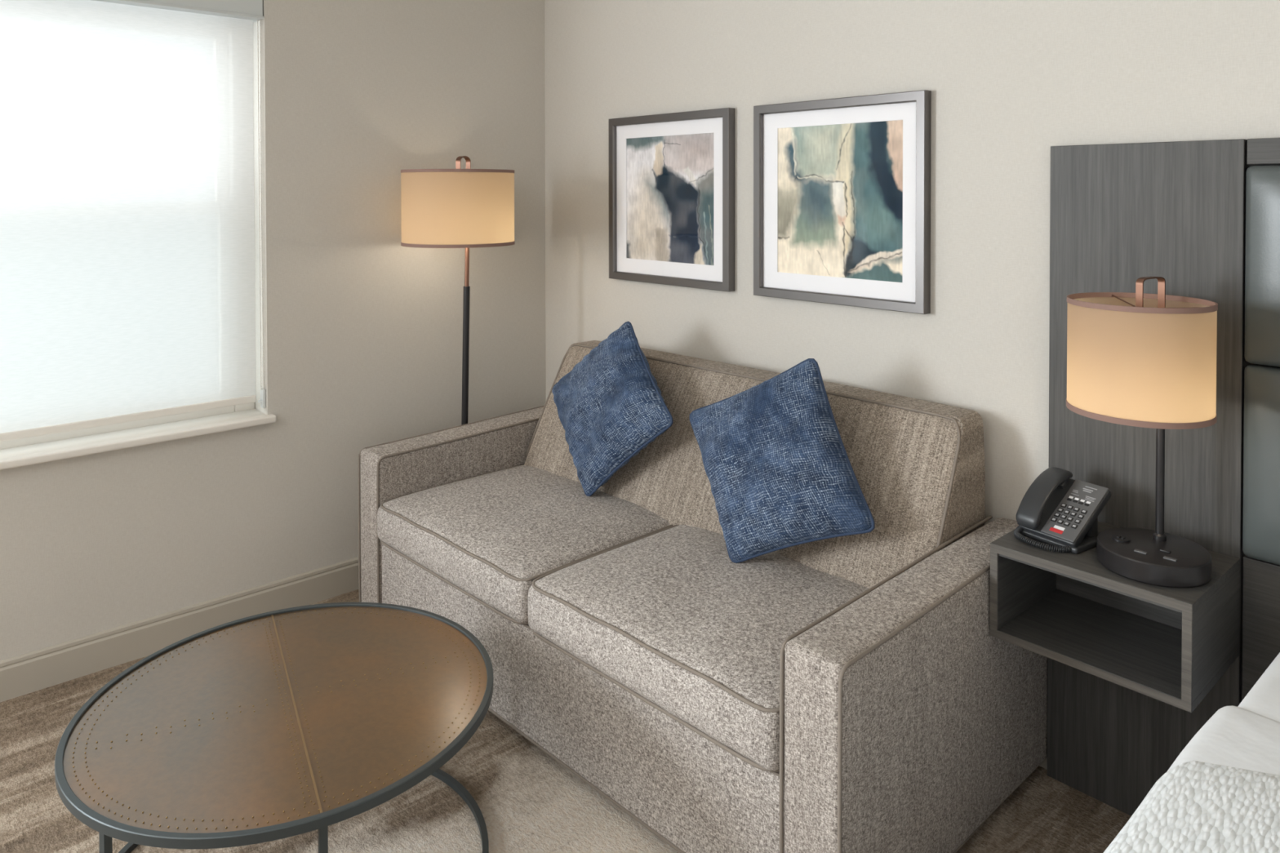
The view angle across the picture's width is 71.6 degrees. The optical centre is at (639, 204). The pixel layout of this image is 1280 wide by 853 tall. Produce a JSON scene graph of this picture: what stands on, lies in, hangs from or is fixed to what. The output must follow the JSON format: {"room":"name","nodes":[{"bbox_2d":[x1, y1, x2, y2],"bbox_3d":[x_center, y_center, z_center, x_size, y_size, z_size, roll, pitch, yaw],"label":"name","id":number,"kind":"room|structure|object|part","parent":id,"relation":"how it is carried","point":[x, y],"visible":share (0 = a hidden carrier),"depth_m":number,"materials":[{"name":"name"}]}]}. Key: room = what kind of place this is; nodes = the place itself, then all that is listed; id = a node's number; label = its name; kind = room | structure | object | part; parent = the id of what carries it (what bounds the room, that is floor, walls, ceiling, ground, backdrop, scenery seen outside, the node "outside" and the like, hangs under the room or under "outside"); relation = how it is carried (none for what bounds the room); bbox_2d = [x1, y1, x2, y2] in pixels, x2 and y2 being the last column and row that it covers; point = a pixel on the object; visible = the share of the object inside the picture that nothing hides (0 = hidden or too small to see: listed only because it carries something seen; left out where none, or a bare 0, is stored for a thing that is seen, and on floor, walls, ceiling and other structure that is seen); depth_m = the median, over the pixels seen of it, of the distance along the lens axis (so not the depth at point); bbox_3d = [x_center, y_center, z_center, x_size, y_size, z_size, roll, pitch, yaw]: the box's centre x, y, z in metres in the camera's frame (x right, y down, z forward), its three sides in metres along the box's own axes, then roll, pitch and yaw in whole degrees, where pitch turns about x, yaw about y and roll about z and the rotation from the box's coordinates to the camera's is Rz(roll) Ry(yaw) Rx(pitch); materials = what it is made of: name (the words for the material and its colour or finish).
{"room":"hotel room","nodes":[
{"label":"hotel room","id":0,"kind":"room"},
{"bbox_2d":[0,0,546,661],"bbox_3d":[-2.785,0.143,1.923,6.200,2.660,0.200,-1,1,-42],"label":"wall","id":1,"kind":"structure","parent":0,"point":[362,330],"depth_m":3.27,"materials":[{"name":"paint"}]},
{"bbox_2d":[0,0,266,441],"bbox_3d":[-1.970,-0.041,2.580,1.690,1.535,0.092,-1,1,-42],"label":"roller shade","id":2,"kind":"object","parent":1,"relation":"attached to","point":[127,292],"visible":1,"depth_m":2.87,"materials":[{"name":"white fabric"}]},
{"bbox_3d":[-1.343,-0.003,3.131,0.002,1.310,0.006,-1,1,-42],"label":"bead chain","id":3,"kind":"part","parent":2,"relation":"part of","materials":[{"name":"white plastic"}]},
{"bbox_3d":[-1.332,-0.003,3.125,0.006,1.310,0.006,-1,1,-42],"label":"bead chain","id":4,"kind":"part","parent":2,"relation":"part of","materials":[{"name":"white plastic"}]},
{"bbox_2d":[0,402,276,470],"bbox_3d":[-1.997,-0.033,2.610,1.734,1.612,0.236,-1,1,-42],"label":"window sill","id":5,"kind":"structure","parent":1,"relation":"in","point":[75,443],"depth_m":2.87,"materials":[{"name":"white paint"}]},
{"bbox_3d":[-2.051,-0.040,2.669,1.694,1.600,0.075,-1,1,-42],"label":"frame","id":6,"kind":"part","parent":5,"relation":"part of","materials":[{"name":"white paint"}]},
{"bbox_2d":[0,556,358,702],"bbox_3d":[-2.712,1.416,1.864,6.200,0.116,0.015,-1,1,-42],"label":"baseboard","id":7,"kind":"structure","parent":1,"relation":"attached to","point":[20,675],"depth_m":2.89,"materials":[{"name":"beige wood"}]},
{"bbox_2d":[0,589,1131,852],"bbox_3d":[-0.846,1.504,-0.199,6.200,0.001,5.620,-1,1,-42],"label":"floor","id":8,"kind":"structure","parent":0,"point":[528,802],"depth_m":2.14,"materials":[{"name":"carpet"}]},
{"bbox_2d":[54,602,493,852],"bbox_3d":[-0.757,1.267,1.935,0.864,0.406,0.864,-1,1,-42],"label":"coffee table","id":9,"kind":"object","parent":8,"relation":"on","point":[287,722],"visible":1,"depth_m":1.83,"materials":[{"name":"brown metal"}]},
{"bbox_3d":[-0.942,1.275,1.567,0.015,0.375,0.015,0,1,27],"label":"leg","id":10,"kind":"part","parent":9,"relation":"part of","materials":[{"name":"grey metal"}]},
{"bbox_3d":[-0.561,1.274,1.573,0.015,0.375,0.015,-1,1,-28],"label":"leg","id":11,"kind":"part","parent":9,"relation":"part of","materials":[{"name":"grey metal"}]},
{"bbox_2d":[400,155,515,425],"bbox_3d":[-0.692,0.630,3.360,0.419,1.632,0.448,-1,1,-42],"label":"floor lamp","id":12,"kind":"object","parent":8,"relation":"on","point":[467,208],"visible":0.81,"depth_m":3.17,"materials":[{"name":"beige fabric"}]},
{"bbox_3d":[-0.683,0.009,3.339,0.416,0.278,0.416,-1,1,-42],"label":"lamp shade","id":13,"kind":"part","parent":12,"relation":"part of","materials":[{"name":"beige fabric"}]},
{"bbox_3d":[-0.683,-0.125,3.337,0.419,0.011,0.419,-1,1,-42],"label":"shade trim","id":14,"kind":"part","parent":12,"relation":"part of","materials":[{"name":"brown fabric"}]},
{"bbox_3d":[-0.683,0.143,3.341,0.419,0.012,0.419,-1,1,-42],"label":"shade trim","id":15,"kind":"part","parent":12,"relation":"part of","materials":[{"name":"brown fabric"}]},
{"bbox_2d":[357,340,1047,852],"bbox_3d":[0.031,1.002,2.666,0.965,0.911,1.969,-1,1,-44],"label":"sofa","id":16,"kind":"object","parent":8,"relation":"on","point":[853,693],"visible":0.89,"depth_m":2.20,"materials":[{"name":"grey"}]},
{"bbox_3d":[-0.585,1.118,3.335,0.937,0.601,0.153,-1,1,-44],"label":"arm","id":17,"kind":"part","parent":16,"relation":"part of"},
{"bbox_2d":[377,464,670,622],"bbox_3d":[-0.363,1.037,2.872,0.672,0.160,0.826,-1,1,-44],"label":"seat cushion","id":18,"kind":"object","parent":16,"relation":"on","point":[487,532],"depth_m":2.74,"materials":[{"name":"beige fabric"}]},
{"bbox_3d":[0.022,1.276,2.666,0.865,0.305,1.676,-1,1,-44],"label":"rail","id":19,"kind":"part","parent":16,"relation":"part of","materials":[{"name":"beige fabric"}]},
{"bbox_2d":[551,321,673,496],"bbox_3d":[-0.122,0.682,3.025,0.237,0.560,0.745,-1,1,-42],"label":"throw pillow","id":20,"kind":"object","parent":16,"relation":"on","point":[611,406],"visible":1,"depth_m":2.91,"materials":[{"name":"blue fabric"}]},
{"bbox_2d":[528,524,868,770],"bbox_3d":[0.212,1.044,2.267,0.675,0.164,0.828,-1,1,-44],"label":"seat cushion","id":21,"kind":"object","parent":16,"relation":"on","point":[665,615],"depth_m":2.13,"materials":[{"name":"beige fabric"}]},
{"bbox_3d":[0.232,0.799,2.849,0.372,0.511,1.642,-1,1,-44],"label":"backrest","id":22,"kind":"part","parent":16,"relation":"part of","materials":[{"name":"beige fabric"}]},
{"bbox_2d":[688,358,875,563],"bbox_3d":[0.360,0.696,2.426,0.615,0.536,0.237,1,1,33],"label":"throw pillow","id":23,"kind":"object","parent":16,"relation":"on","point":[779,470],"visible":1,"depth_m":2.35,"materials":[{"name":"blue fabric"}]},
{"bbox_3d":[0.665,1.137,2.023,0.937,0.601,0.160,-1,1,-44],"label":"arm","id":24,"kind":"part","parent":16,"relation":"part of"},
{"bbox_2d":[1103,652,1279,852],"bbox_3d":[1.148,1.179,0.575,2.082,0.622,1.661,-1,1,-42],"label":"bed","id":25,"kind":"object","parent":8,"relation":"on","point":[1221,793],"visible":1,"depth_m":1.30,"materials":[{"name":"white fabric"}]},
{"bbox_2d":[1103,760,1279,852],"bbox_3d":[0.920,1.062,0.367,1.470,0.382,1.661,-1,1,-42],"label":"blanket","id":26,"kind":"object","parent":25,"relation":"on","point":[1196,806],"depth_m":1.26,"materials":[{"name":"white fabric"}]},
{"bbox_3d":[1.153,1.086,0.582,2.062,0.406,1.607,-1,1,-42],"label":"mattress","id":27,"kind":"part","parent":25,"relation":"part of","materials":[{"name":"white fabric"}]},
{"bbox_2d":[544,0,1279,524],"bbox_3d":[1.462,0.138,1.922,0.100,2.660,5.900,-1,1,-42],"label":"wall","id":28,"kind":"structure","parent":0,"point":[1009,82],"depth_m":2.52,"materials":[{"name":"paint"}]},
{"bbox_2d":[608,107,734,291],"bbox_3d":[0.102,-0.021,3.321,0.034,0.638,0.644,-1,1,-42],"label":"framed picture","id":29,"kind":"object","parent":28,"relation":"attached to","point":[672,175],"visible":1,"depth_m":3.29,"materials":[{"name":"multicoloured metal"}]},
{"bbox_2d":[626,133,713,265],"bbox_3d":[0.106,-0.023,3.323,0.001,0.475,0.475,-1,1,-42],"label":"print","id":30,"kind":"object","parent":29,"relation":"attached to","point":[670,178],"depth_m":3.31},
{"bbox_2d":[753,89,931,314],"bbox_3d":[0.606,-0.011,2.763,0.034,0.637,0.636,-1,1,-42],"label":"framed picture","id":31,"kind":"object","parent":28,"relation":"attached to","point":[842,186],"visible":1,"depth_m":2.73,"materials":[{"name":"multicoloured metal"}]},
{"bbox_2d":[777,120,902,282],"bbox_3d":[0.613,-0.013,2.763,0.001,0.479,0.469,-1,1,-42],"label":"print","id":32,"kind":"object","parent":31,"relation":"attached to","point":[840,186],"depth_m":2.75},
{"bbox_2d":[1039,758,1046,768],"bbox_3d":[0.325,1.393,3.116,0.015,0.116,2.200,-1,1,-42],"label":"baseboard","id":33,"kind":"structure","parent":28,"relation":"attached to","point":[1043,764],"depth_m":2.30,"materials":[{"name":"beige"}]},
{"bbox_2d":[1046,137,1279,816],"bbox_3d":[1.938,0.671,1.268,0.081,1.612,2.680,-1,1,-42],"label":"headboard","id":34,"kind":"object","parent":28,"relation":"attached to","point":[1202,217],"visible":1,"depth_m":2.05,"materials":[{"name":"grey wood"}]},
{"bbox_2d":[989,521,1240,712],"bbox_3d":[1.063,0.884,1.998,0.327,0.214,0.412,-1,1,-42],"label":"nightstand","id":35,"kind":"object","parent":34,"relation":"attached to","point":[1170,646],"visible":0.88,"depth_m":1.95,"materials":[{"name":"grey wood"}]},
{"bbox_2d":[1013,466,1111,554],"bbox_3d":[0.976,0.705,2.060,0.199,0.141,0.146,-1,1,-33],"label":"telephone","id":36,"kind":"object","parent":35,"relation":"on","point":[1060,511],"visible":0.99,"depth_m":2.05,"materials":[{"name":"grey plastic"}]},
{"bbox_3d":[0.919,0.765,2.025,0.066,0.022,0.142,-1,1,-42],"label":"coiled cord","id":37,"kind":"part","parent":36,"relation":"part of","materials":[{"name":"grey plastic"}]},
{"bbox_2d":[1066,276,1217,587],"bbox_3d":[1.067,0.467,1.900,0.280,0.622,0.280,-1,1,-42],"label":"table lamp","id":38,"kind":"object","parent":35,"relation":"on","point":[1139,358],"visible":1,"depth_m":1.81,"materials":[{"name":"beige fabric"}]},
{"bbox_2d":[1111,534,1130,542],"bbox_3d":[1.053,0.730,1.942,0.036,0.008,0.036,-1,1,-42],"label":"power outlet","id":39,"kind":"object","parent":38,"relation":"attached to","point":[1115,538],"depth_m":1.94,"materials":[{"name":"black plastic"}]},
{"bbox_3d":[1.067,0.436,1.899,0.280,0.012,0.280,-1,1,-42],"label":"shade trim","id":40,"kind":"part","parent":38,"relation":"part of","materials":[{"name":"brown fabric"}]},
{"bbox_3d":[1.067,0.322,1.897,0.278,0.238,0.278,-1,1,-42],"label":"lamp shade","id":41,"kind":"part","parent":38,"relation":"part of","materials":[{"name":"beige fabric"}]},
{"bbox_3d":[1.067,0.208,1.895,0.280,0.011,0.280,-1,1,-42],"label":"shade trim","id":42,"kind":"part","parent":38,"relation":"part of","materials":[{"name":"brown fabric"}]},
{"bbox_2d":[1160,548,1171,553],"bbox_3d":[1.110,0.732,1.876,0.010,0.005,0.020,-1,1,-42],"label":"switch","id":43,"kind":"object","parent":38,"relation":"attached to","point":[1162,550],"depth_m":1.87,"materials":[{"name":"black plastic"}]},
{"bbox_3d":[2.099,0.674,1.133,0.025,1.610,2.264,-1,1,-42],"label":"backing panel","id":44,"kind":"part","parent":34,"relation":"part of","materials":[{"name":"black"}]},
{"bbox_3d":[2.087,1.133,1.124,0.014,0.694,2.256,-1,1,-42],"label":"panel","id":45,"kind":"part","parent":34,"relation":"part of","materials":[{"name":"grey wood"}]},
{"bbox_3d":[2.086,-0.104,1.104,0.014,0.056,2.256,-1,1,-42],"label":"rail","id":46,"kind":"part","parent":34,"relation":"part of","materials":[{"name":"grey wood"}]}
]}

